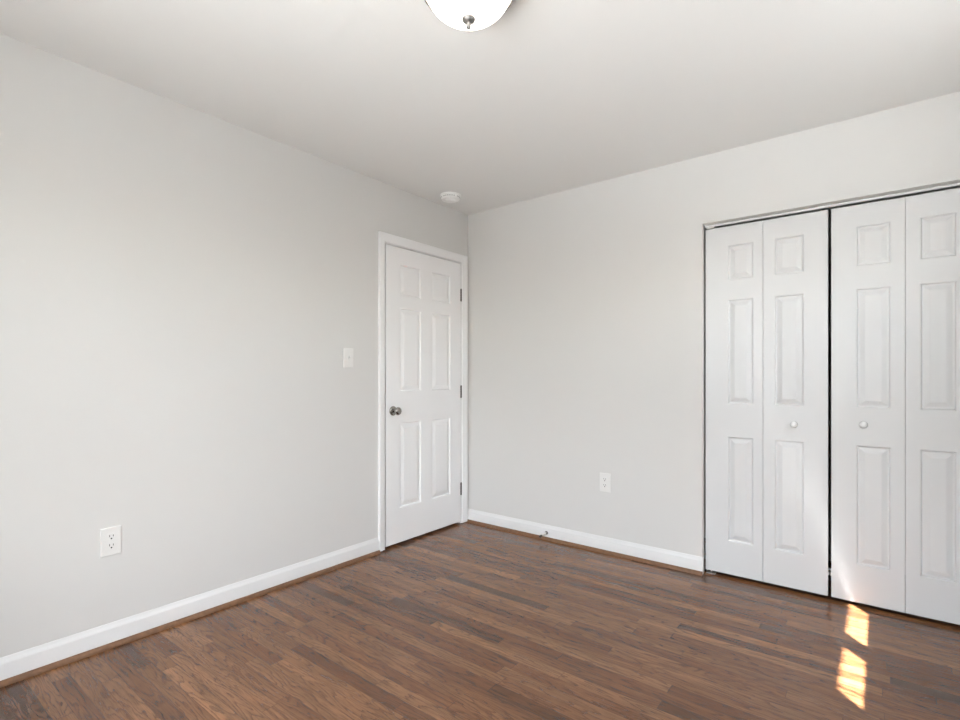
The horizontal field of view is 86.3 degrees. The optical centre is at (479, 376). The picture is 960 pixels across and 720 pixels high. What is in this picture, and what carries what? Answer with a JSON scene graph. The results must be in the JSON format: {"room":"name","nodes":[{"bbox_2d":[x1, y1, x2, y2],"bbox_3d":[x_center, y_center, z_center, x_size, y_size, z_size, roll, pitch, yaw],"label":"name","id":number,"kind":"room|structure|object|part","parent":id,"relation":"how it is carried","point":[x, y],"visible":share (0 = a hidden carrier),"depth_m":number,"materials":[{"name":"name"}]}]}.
{"room":"empty bedroom","nodes":[
{"label":"empty bedroom","id":0,"kind":"room"},
{"bbox_2d":[0,34,467,657],"bbox_3d":[-1.308,-0.064,2.665,0.150,2.440,3.970,0,0,38],"label":"wall","id":1,"kind":"structure","parent":0,"point":[184,289],"depth_m":2.37,"materials":[{"name":"white paint"}]},
{"bbox_2d":[100,525,120,557],"bbox_3d":[-1.579,0.707,2.192,0.008,0.120,0.076,0,0,38],"label":"wall outlet","id":2,"kind":"object","parent":1,"relation":"attached to","point":[110,538],"visible":1,"depth_m":2.19,"materials":[{"name":"white plastic"}]},
{"bbox_2d":[107,542,115,549],"bbox_3d":[-1.576,0.726,2.190,0.002,0.029,0.034,0,0,38],"label":"receptacle","id":3,"kind":"object","parent":2,"relation":"attached to","point":[110,545],"depth_m":2.19,"materials":[{"name":"white plastic"}]},
{"bbox_2d":[107,533,115,540],"bbox_3d":[-1.576,0.687,2.190,0.002,0.029,0.034,0,0,38],"label":"receptacle","id":4,"kind":"object","parent":2,"relation":"attached to","point":[110,536],"depth_m":2.19,"materials":[{"name":"white plastic"}]},
{"bbox_2d":[0,537,378,680],"bbox_3d":[-1.520,1.104,2.263,0.013,0.096,2.775,0,0,38],"label":"baseboard","id":5,"kind":"structure","parent":1,"relation":"attached to","point":[26,660],"depth_m":2.35,"materials":[{"name":"white paint"}]},
{"bbox_2d":[0,550,380,687],"bbox_3d":[-1.509,1.146,2.253,0.016,0.020,2.773,0,0,38],"label":"trim","id":6,"kind":"structure","parent":1,"relation":"attached to","point":[54,665],"depth_m":2.34,"materials":[{"name":"brown wood"}]},
{"bbox_2d":[343,348,352,367],"bbox_3d":[-0.807,-0.113,3.163,0.022,0.119,0.073,0,0,38],"label":"light switch","id":7,"kind":"object","parent":1,"relation":"attached to","point":[347,352],"visible":1,"depth_m":3.16,"materials":[{"name":"white plastic"}]},
{"bbox_2d":[378,231,467,551],"bbox_3d":[-0.427,0.101,3.744,0.132,2.103,0.905,0,0,38],"label":"door frame","id":8,"kind":"structure","parent":1,"relation":"attached to","point":[383,237],"depth_m":3.60,"materials":[{"name":"white paint"}]},
{"bbox_2d":[385,244,461,546],"bbox_3d":[-0.374,0.129,3.708,0.100,2.018,0.782,0,0,38],"label":"door","id":9,"kind":"structure","parent":1,"relation":"in","point":[423,293],"depth_m":3.67,"materials":[{"name":"white paint"}]},
{"bbox_3d":[-0.560,0.235,3.439,0.062,0.055,0.055,0,0,38],"label":"knob","id":10,"kind":"part","parent":9,"relation":"part of","materials":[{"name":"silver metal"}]},
{"bbox_2d":[0,0,959,214],"bbox_3d":[0.194,-1.344,1.929,3.420,0.120,4.670,0,0,38],"label":"ceiling","id":11,"kind":"structure","parent":0,"point":[548,97],"depth_m":2.17,"materials":[{"name":"white paint"}]},
{"bbox_2d":[440,192,460,202],"bbox_3d":[-0.210,-1.261,3.640,0.148,0.048,0.148,0,0,38],"label":"smoke detector","id":12,"kind":"object","parent":11,"relation":"attached to","point":[448,197],"visible":1,"depth_m":3.60,"materials":[{"name":"white plastic"}]},
{"bbox_2d":[425,0,512,30],"bbox_3d":[-0.037,-1.202,1.655,0.307,0.165,0.307,0,0,38],"label":"ceiling light","id":13,"kind":"object","parent":11,"relation":"attached to","point":[468,15],"visible":1,"depth_m":1.65,"materials":[{"name":"white glass"}]},
{"bbox_2d":[0,522,959,719],"bbox_3d":[0.194,1.216,1.929,3.420,0.120,4.670,0,0,38],"label":"floor","id":14,"kind":"structure","parent":0,"point":[456,621],"depth_m":2.17,"materials":[{"name":"brown wood"}]},
{"bbox_2d":[468,91,959,556],"bbox_3d":[1.226,-0.064,3.121,3.270,2.440,0.120,0,0,38],"label":"wall","id":15,"kind":"structure","parent":0,"point":[586,303],"depth_m":3.28,"materials":[{"name":"white paint"}]},
{"bbox_2d":[467,519,702,575],"bbox_3d":[0.592,1.146,3.517,1.774,0.020,0.016,0,0,38],"label":"trim","id":16,"kind":"structure","parent":15,"relation":"attached to","point":[634,558],"depth_m":3.38,"materials":[{"name":"brown wood"}]},
{"bbox_2d":[468,509,703,573],"bbox_3d":[0.599,1.104,3.530,1.780,0.096,0.013,0,0,38],"label":"baseboard","id":17,"kind":"structure","parent":15,"relation":"attached to","point":[670,557],"depth_m":3.39,"materials":[{"name":"white paint"}]},
{"bbox_2d":[600,473,610,492],"bbox_3d":[0.820,0.698,3.360,0.074,0.122,0.008,0,0,38],"label":"wall outlet","id":18,"kind":"object","parent":15,"relation":"attached to","point":[605,478],"visible":1,"depth_m":3.35,"materials":[{"name":"white plastic"}]},
{"bbox_2d":[706,210,829,595],"bbox_3d":[1.565,0.143,2.830,0.602,2.026,0.068,0,0,38],"label":"door","id":19,"kind":"structure","parent":15,"relation":"in","point":[767,280],"depth_m":2.81,"materials":[{"name":"white paint"}]},
{"bbox_3d":[1.671,0.257,2.725,0.036,0.036,0.034,0,0,38],"label":"knob","id":20,"kind":"part","parent":19,"relation":"part of","materials":[{"name":"white paint"}]},
{"bbox_2d":[705,183,959,229],"bbox_3d":[1.817,-0.878,2.664,1.218,0.019,0.026,0,0,38],"label":"closet track","id":21,"kind":"object","parent":15,"relation":"attached to","point":[954,184],"visible":0.94,"depth_m":2.63,"materials":[{"name":"white metal"}]},
{"bbox_2d":[830,188,959,624],"bbox_3d":[2.041,0.143,2.456,0.599,2.026,0.068,0,0,38],"label":"door","id":22,"kind":"structure","parent":15,"relation":"in","point":[895,263],"depth_m":2.47,"materials":[{"name":"white paint"}]},
{"bbox_3d":[1.903,0.241,2.542,0.036,0.036,0.034,0,0,38],"label":"knob","id":23,"kind":"part","parent":22,"relation":"part of","materials":[{"name":"white paint"}]},
{"bbox_2d":[704,187,959,560],"bbox_3d":[1.991,-0.064,3.042,1.970,2.440,0.700,0,0,38],"label":"door frame","id":24,"kind":"structure","parent":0,"point":[829,209],"depth_m":3.21,"materials":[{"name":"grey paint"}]}
]}

